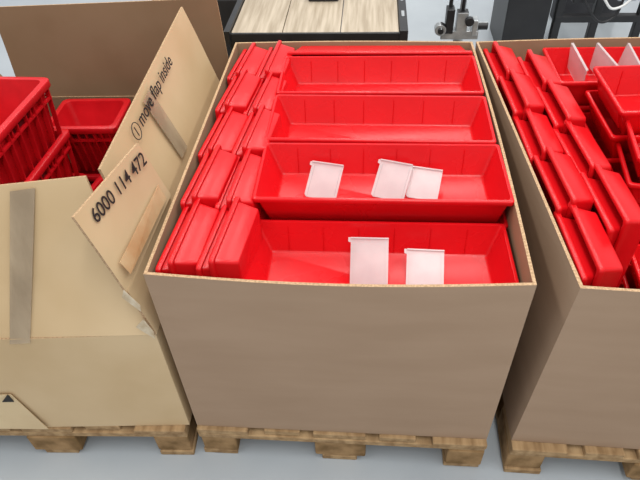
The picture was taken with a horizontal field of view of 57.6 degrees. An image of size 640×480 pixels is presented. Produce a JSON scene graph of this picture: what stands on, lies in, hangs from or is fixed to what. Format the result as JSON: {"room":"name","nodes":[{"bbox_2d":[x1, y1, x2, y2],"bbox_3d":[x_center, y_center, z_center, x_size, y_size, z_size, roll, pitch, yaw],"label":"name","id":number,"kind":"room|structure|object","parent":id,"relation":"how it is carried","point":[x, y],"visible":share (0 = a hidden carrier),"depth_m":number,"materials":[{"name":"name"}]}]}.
{"room":"workspace","nodes":[
{"label":"workspace","id":0,"kind":"room"},
{"bbox_2d":[0,0,639,479],"bbox_3d":[0.303,-0.702,3.180,14.000,0.100,14.000,1,44,4],"label":"floor","id":1,"kind":"structure","parent":0,"point":[101,457],"depth_m":1.71,"materials":[{"name":"paint"}]},
{"bbox_2d":[0,413,197,454],"bbox_3d":[-0.759,0.174,2.134,0.805,0.144,1.209,0,43,3],"label":"wooden pallet","id":2,"kind":"object","parent":1,"relation":"on","point":[171,439],"visible":0.18,"depth_m":1.67,"materials":[{"name":"brown wood"}]},
{"bbox_2d":[0,0,228,428],"bbox_3d":[-0.825,-0.144,1.792,0.976,0.791,1.181,1,44,4],"label":"cardboard box","id":3,"kind":"object","parent":2,"relation":"on","point":[83,341],"visible":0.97,"depth_m":1.47,"materials":[{"name":"brown cardboard"}]},
{"bbox_2d":[72,170,100,184],"bbox_3d":[-0.789,-0.207,2.236,0.250,0.240,0.200,0,43,3],"label":"plastic crate","id":4,"kind":"object","parent":3,"relation":"in","point":[92,175],"visible":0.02,"depth_m":2.12,"materials":[{"name":"red plastic"}]},
{"bbox_2d":[51,98,130,170],"bbox_3d":[-0.797,-0.367,2.085,0.250,0.200,0.200,0,43,3],"label":"plastic crate","id":5,"kind":"object","parent":4,"relation":"on","point":[92,125],"visible":0.62,"depth_m":2.06,"materials":[{"name":"red plastic"}]},
{"bbox_3d":[-0.669,0.056,1.991,0.240,0.200,0.380,3,44,6],"label":"plastic crate","id":6,"kind":"object","parent":3,"relation":"in","visible":0},
{"bbox_2d":[91,176,102,191],"bbox_3d":[-0.675,-0.065,1.876,0.200,0.120,0.300,8,45,12],"label":"plastic crate","id":7,"kind":"object","parent":6,"relation":"on","point":[98,181],"visible":0.02,"depth_m":1.92,"materials":[{"name":"red plastic"}]},
{"bbox_3d":[-0.965,-0.003,1.971,0.300,0.270,0.400,3,44,6],"label":"plastic crate","id":8,"kind":"object","parent":3,"relation":"in","visible":0},
{"bbox_2d":[24,128,79,181],"bbox_3d":[-0.972,-0.133,1.847,0.300,0.270,0.400,3,44,6],"label":"plastic crate","id":9,"kind":"object","parent":8,"relation":"on","point":[45,169],"visible":0.27,"depth_m":1.84,"materials":[{"name":"red plastic"}]},
{"bbox_2d":[0,76,67,183],"bbox_3d":[-0.978,-0.264,1.724,0.300,0.270,0.400,3,44,6],"label":"plastic crate","id":10,"kind":"object","parent":9,"relation":"on","point":[27,132],"visible":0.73,"depth_m":1.72,"materials":[{"name":"red plastic"}]},
{"bbox_2d":[217,0,236,58],"bbox_3d":[-0.546,-1.193,3.212,0.420,0.630,0.800,1,44,4],"label":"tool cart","id":11,"kind":"object","parent":1,"relation":"on","point":[226,7],"visible":0.02,"depth_m":2.75,"materials":[{"name":"metal"}]},
{"bbox_2d":[223,0,407,51],"bbox_3d":[0.044,-0.976,2.875,0.676,0.736,1.400,1,44,4],"label":"workbench","id":12,"kind":"object","parent":1,"relation":"on","point":[249,20],"visible":0.67,"depth_m":2.21,"materials":[{"name":"brown wood"}]},
{"bbox_2d":[197,425,486,466],"bbox_3d":[0.099,0.179,2.084,0.805,0.144,1.214,1,44,4],"label":"wooden pallet","id":13,"kind":"object","parent":1,"relation":"on","point":[469,452],"visible":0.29,"depth_m":1.63,"materials":[{"name":"brown wood"}]},
{"bbox_2d":[143,41,536,438],"bbox_3d":[0.085,-0.067,1.786,0.808,0.620,1.118,1,44,4],"label":"cardboard box","id":14,"kind":"object","parent":13,"relation":"on","point":[435,360],"visible":0.46,"depth_m":1.35,"materials":[{"name":"brown cardboard"}]},
{"bbox_2d":[155,198,219,275],"bbox_3d":[-0.283,0.203,1.505,0.090,0.618,0.228,3,42,7],"label":"storage bin","id":15,"kind":"object","parent":14,"relation":"in","point":[181,254],"visible":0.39,"depth_m":1.29,"materials":[{"name":"red plastic"}]},
{"bbox_2d":[180,144,237,209],"bbox_3d":[-0.262,0.052,1.647,0.090,0.618,0.228,4,42,7],"label":"storage bin","id":16,"kind":"object","parent":14,"relation":"in","point":[209,182],"visible":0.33,"depth_m":1.43,"materials":[{"name":"red plastic"}]},
{"bbox_2d":[198,106,247,163],"bbox_3d":[-0.253,-0.084,1.805,0.090,0.618,0.228,4,43,8],"label":"storage bin","id":17,"kind":"object","parent":14,"relation":"in","point":[225,132],"visible":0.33,"depth_m":1.60,"materials":[{"name":"red plastic"}]},
{"bbox_2d":[196,196,262,278],"bbox_3d":[-0.192,0.200,1.490,0.090,0.618,0.228,5,43,8],"label":"storage bin","id":18,"kind":"object","parent":14,"relation":"in","point":[235,238],"visible":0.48,"depth_m":1.28,"materials":[{"name":"red plastic"}]},
{"bbox_2d":[215,69,261,119],"bbox_3d":[-0.233,-0.234,1.948,0.090,0.618,0.228,5,43,8],"label":"storage bin","id":19,"kind":"object","parent":14,"relation":"in","point":[241,90],"visible":0.3,"depth_m":1.73,"materials":[{"name":"red plastic"}]},
{"bbox_2d":[215,148,267,211],"bbox_3d":[-0.181,0.063,1.647,0.090,0.618,0.228,4,42,7],"label":"storage bin","id":20,"kind":"object","parent":14,"relation":"in","point":[241,183],"visible":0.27,"depth_m":1.43,"materials":[{"name":"red plastic"}]},
{"bbox_2d":[227,42,267,85],"bbox_3d":[-0.223,-0.370,2.106,0.090,0.618,0.228,5,43,8],"label":"storage bin","id":21,"kind":"object","parent":14,"relation":"in","point":[251,59],"visible":0.23,"depth_m":1.90,"materials":[{"name":"red plastic"}]},
{"bbox_2d":[232,104,281,160],"bbox_3d":[-0.162,-0.086,1.791,0.090,0.618,0.228,5,43,8],"label":"storage bin","id":22,"kind":"object","parent":14,"relation":"in","point":[252,135],"visible":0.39,"depth_m":1.58,"materials":[{"name":"red plastic"}]},
{"bbox_2d":[243,72,287,115],"bbox_3d":[-0.151,-0.223,1.947,0.090,0.618,0.228,5,43,8],"label":"storage bin","id":23,"kind":"object","parent":14,"relation":"in","point":[265,94],"visible":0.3,"depth_m":1.74,"materials":[{"name":"red plastic"}]},
{"bbox_2d":[256,40,294,81],"bbox_3d":[-0.132,-0.372,2.091,0.090,0.618,0.228,4,42,7],"label":"storage bin","id":24,"kind":"object","parent":14,"relation":"in","point":[273,61],"visible":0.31,"depth_m":1.88,"materials":[{"name":"red plastic"}]},
{"bbox_2d":[276,55,483,95],"bbox_3d":[0.192,-0.292,2.006,0.610,0.613,0.236,1,44,4],"label":"storage bin","id":25,"kind":"object","parent":14,"relation":"in","point":[436,75],"visible":0.14,"depth_m":1.90,"materials":[{"name":"red plastic"}]},
{"bbox_2d":[287,45,472,55],"bbox_3d":[0.198,-0.551,1.998,0.600,0.236,0.085,1,44,4],"label":"storage bin","id":26,"kind":"object","parent":14,"relation":"in","point":[431,50],"visible":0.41,"depth_m":1.92,"materials":[{"name":"red plastic"}]},
{"bbox_2d":[265,94,495,143],"bbox_3d":[0.174,-0.120,1.825,0.610,0.613,0.236,2,44,5],"label":"storage bin","id":27,"kind":"object","parent":14,"relation":"in","point":[409,119],"visible":0.18,"depth_m":1.71,"materials":[{"name":"red plastic"}]},
{"bbox_2d":[244,220,518,283],"bbox_3d":[0.138,0.235,1.497,0.600,0.552,0.236,1,44,4],"label":"storage bin","id":28,"kind":"object","parent":14,"relation":"in","point":[308,251],"visible":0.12,"depth_m":1.40,"materials":[{"name":"red plastic"}]},
{"bbox_2d":[348,237,388,283],"bbox_3d":[0.112,0.052,1.356,0.094,0.080,0.096,1,44,4],"label":"divider","id":29,"kind":"object","parent":28,"relation":"in","point":[369,255],"visible":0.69,"depth_m":1.36,"materials":[{"name":"white plastic"}]},
{"bbox_2d":[404,248,444,284],"bbox_3d":[0.240,0.070,1.346,0.092,0.058,0.090,3,44,6],"label":"divider","id":30,"kind":"object","parent":28,"relation":"in","point":[423,266],"visible":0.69,"depth_m":1.35,"materials":[{"name":"white plastic"}]},
{"bbox_2d":[252,143,514,229],"bbox_3d":[0.162,0.049,1.649,0.610,0.611,0.236,1,44,4],"label":"storage bin","id":31,"kind":"object","parent":14,"relation":"in","point":[475,187],"visible":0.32,"depth_m":1.51,"materials":[{"name":"red plastic"}]},
{"bbox_2d":[304,160,343,197],"bbox_3d":[0.007,-0.154,1.502,0.090,0.054,0.089,10,45,13],"label":"divider","id":32,"kind":"object","parent":31,"relation":"in","point":[324,179],"visible":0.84,"depth_m":1.50,"materials":[{"name":"white plastic"}]},
{"bbox_2d":[371,159,412,198],"bbox_3d":[0.181,-0.154,1.490,0.091,0.056,0.094,13,46,16],"label":"divider","id":33,"kind":"object","parent":31,"relation":"in","point":[392,178],"visible":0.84,"depth_m":1.49,"materials":[{"name":"white plastic"}]},
{"bbox_2d":[406,166,442,198],"bbox_3d":[0.262,-0.145,1.483,0.086,0.044,0.081,10,45,13],"label":"divider","id":34,"kind":"object","parent":31,"relation":"in","point":[424,183],"visible":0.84,"depth_m":1.48,"materials":[{"name":"white plastic"}]},
{"bbox_2d":[434,0,487,40],"bbox_3d":[0.648,-0.871,2.791,0.300,0.655,0.300,1,44,4],"label":"stand","id":35,"kind":"object","parent":1,"relation":"on","point":[446,31],"visible":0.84,"depth_m":2.65,"materials":[{"name":"metal"}]},
{"bbox_2d":[490,0,639,40],"bbox_3d":[1.484,-1.530,3.408,0.820,0.700,0.662,1,44,4],"label":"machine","id":36,"kind":"object","parent":1,"relation":"on","point":[510,19],"visible":0.86,"depth_m":3.35,"materials":[{"name":"metal"}]},
{"bbox_2d":[495,394,639,479],"bbox_3d":[0.970,0.208,2.006,0.804,0.144,1.215,2,44,5],"label":"wooden pallet","id":37,"kind":"object","parent":1,"relation":"on","point":[517,456],"visible":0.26,"depth_m":1.57,"materials":[{"name":"brown wood"}]},
{"bbox_2d":[475,37,639,448],"bbox_3d":[0.929,-0.051,1.724,0.878,0.620,1.150,1,44,4],"label":"cardboard box","id":38,"kind":"object","parent":37,"relation":"on","point":[573,378],"visible":0.43,"depth_m":1.39,"materials":[{"name":"brown cardboard"}]},
{"bbox_2d":[483,41,523,88],"bbox_3d":[0.595,-0.354,2.045,0.090,0.618,0.228,-1,42,2],"label":"storage bin","id":39,"kind":"object","parent":38,"relation":"in","point":[501,59],"visible":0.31,"depth_m":1.85,"materials":[{"name":"red plastic"}]},
{"bbox_2d":[498,68,544,125],"bbox_3d":[0.596,-0.219,1.888,0.090,0.618,0.228,0,42,3],"label":"storage bin","id":40,"kind":"object","parent":38,"relation":"in","point":[518,94],"visible":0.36,"depth_m":1.68,"materials":[{"name":"red plastic"}]},
{"bbox_2d":[513,109,562,167],"bbox_3d":[0.591,-0.070,1.746,0.090,0.618,0.228,0,42,3],"label":"storage bin","id":41,"kind":"object","parent":38,"relation":"in","point":[536,133],"visible":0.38,"depth_m":1.54,"materials":[{"name":"red plastic"}]},
{"bbox_2d":[517,49,560,91],"bbox_3d":[0.686,-0.309,1.989,0.090,0.618,0.228,0,42,3],"label":"storage bin","id":42,"kind":"object","parent":38,"relation":"in","point":[539,69],"visible":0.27,"depth_m":1.79,"materials":[{"name":"red plastic"}]},
{"bbox_2d":[536,79,585,133],"bbox_3d":[0.687,-0.171,1.832,0.090,0.618,0.228,0,42,3],"label":"storage bin","id":43,"kind":"object","parent":38,"relation":"in","point":[560,104],"visible":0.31,"depth_m":1.62,"materials":[{"name":"red plastic"}]},
{"bbox_2d":[532,146,593,225],"bbox_3d":[0.592,0.065,1.589,0.090,0.618,0.228,-1,42,2],"label":"storage bin","id":44,"kind":"object","parent":38,"relation":"in","point":[561,183],"visible":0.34,"depth_m":1.38,"materials":[{"name":"red plastic"}]},
{"bbox_2d":[553,119,610,178],"bbox_3d":[0.682,-0.022,1.687,0.090,0.618,0.228,-1,42,2],"label":"storage bin","id":45,"kind":"object","parent":38,"relation":"in","point":[579,143],"visible":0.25,"depth_m":1.49,"materials":[{"name":"red plastic"}]},
{"bbox_2d":[553,202,622,287],"bbox_3d":[0.587,0.214,1.446,0.090,0.618,0.228,0,42,3],"label":"storage bin","id":46,"kind":"object","parent":38,"relation":"in","point":[596,262],"visible":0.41,"depth_m":1.23,"materials":[{"name":"red plastic"}]},
{"bbox_2d":[542,47,639,111],"bbox_3d":[1.043,-0.336,2.022,0.610,0.593,0.236,1,44,4],"label":"storage bin","id":47,"kind":"object","parent":38,"relation":"in","point":[558,57],"visible":0.09,"depth_m":1.91,"materials":[{"name":"red plastic"}]},
{"bbox_2d":[568,43,587,80],"bbox_3d":[0.814,-0.541,1.845,0.013,0.085,0.191,1,44,4],"label":"divider","id":48,"kind":"object","parent":47,"relation":"in","point":[577,68],"visible":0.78,"depth_m":1.84,"materials":[{"name":"white plastic"}]},
{"bbox_2d":[590,43,618,70],"bbox_3d":[0.901,-0.540,1.839,0.008,0.085,0.191,-3,43,0],"label":"divider","id":49,"kind":"object","parent":47,"relation":"in","point":[601,57],"visible":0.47,"depth_m":1.86,"materials":[{"name":"white plastic"}]},
{"bbox_2d":[618,43,639,65],"bbox_3d":[0.975,-0.538,1.832,0.018,0.085,0.191,4,44,7],"label":"divider","id":50,"kind":"object","parent":47,"relation":"in","point":[629,57],"visible":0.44,"depth_m":1.85,"materials":[{"name":"white plastic"}]},
{"bbox_2d":[580,163,639,287],"bbox_3d":[0.683,0.116,1.530,0.090,0.618,0.228,0,42,3],"label":"storage bin","id":51,"kind":"object","parent":38,"relation":"in","point":[618,211],"visible":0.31,"depth_m":1.32,"materials":[{"name":"red plastic"}]},
{"bbox_2d":[583,65,639,170],"bbox_3d":[1.110,-0.204,1.837,0.610,0.658,0.265,-1,43,2],"label":"storage bin","id":52,"kind":"object","parent":38,"relation":"in","point":[616,99],"visible":0.27,"depth_m":1.69,"materials":[{"name":"red plastic"}]},
{"bbox_2d":[610,119,639,263],"bbox_3d":[1.105,0.000,1.644,0.610,0.628,0.264,8,44,11],"label":"storage bin","id":53,"kind":"object","parent":38,"relation":"in","point":[630,172],"visible":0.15,"depth_m":1.52,"materials":[{"name":"red plastic"}]},
{"bbox_2d":[619,244,639,288],"bbox_3d":[1.063,0.270,1.490,0.610,0.443,0.236,4,44,7],"label":"storage bin","id":54,"kind":"object","parent":38,"relation":"in","point":[631,279],"visible":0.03,"depth_m":1.46,"materials":[{"name":"red plastic"}]}
]}

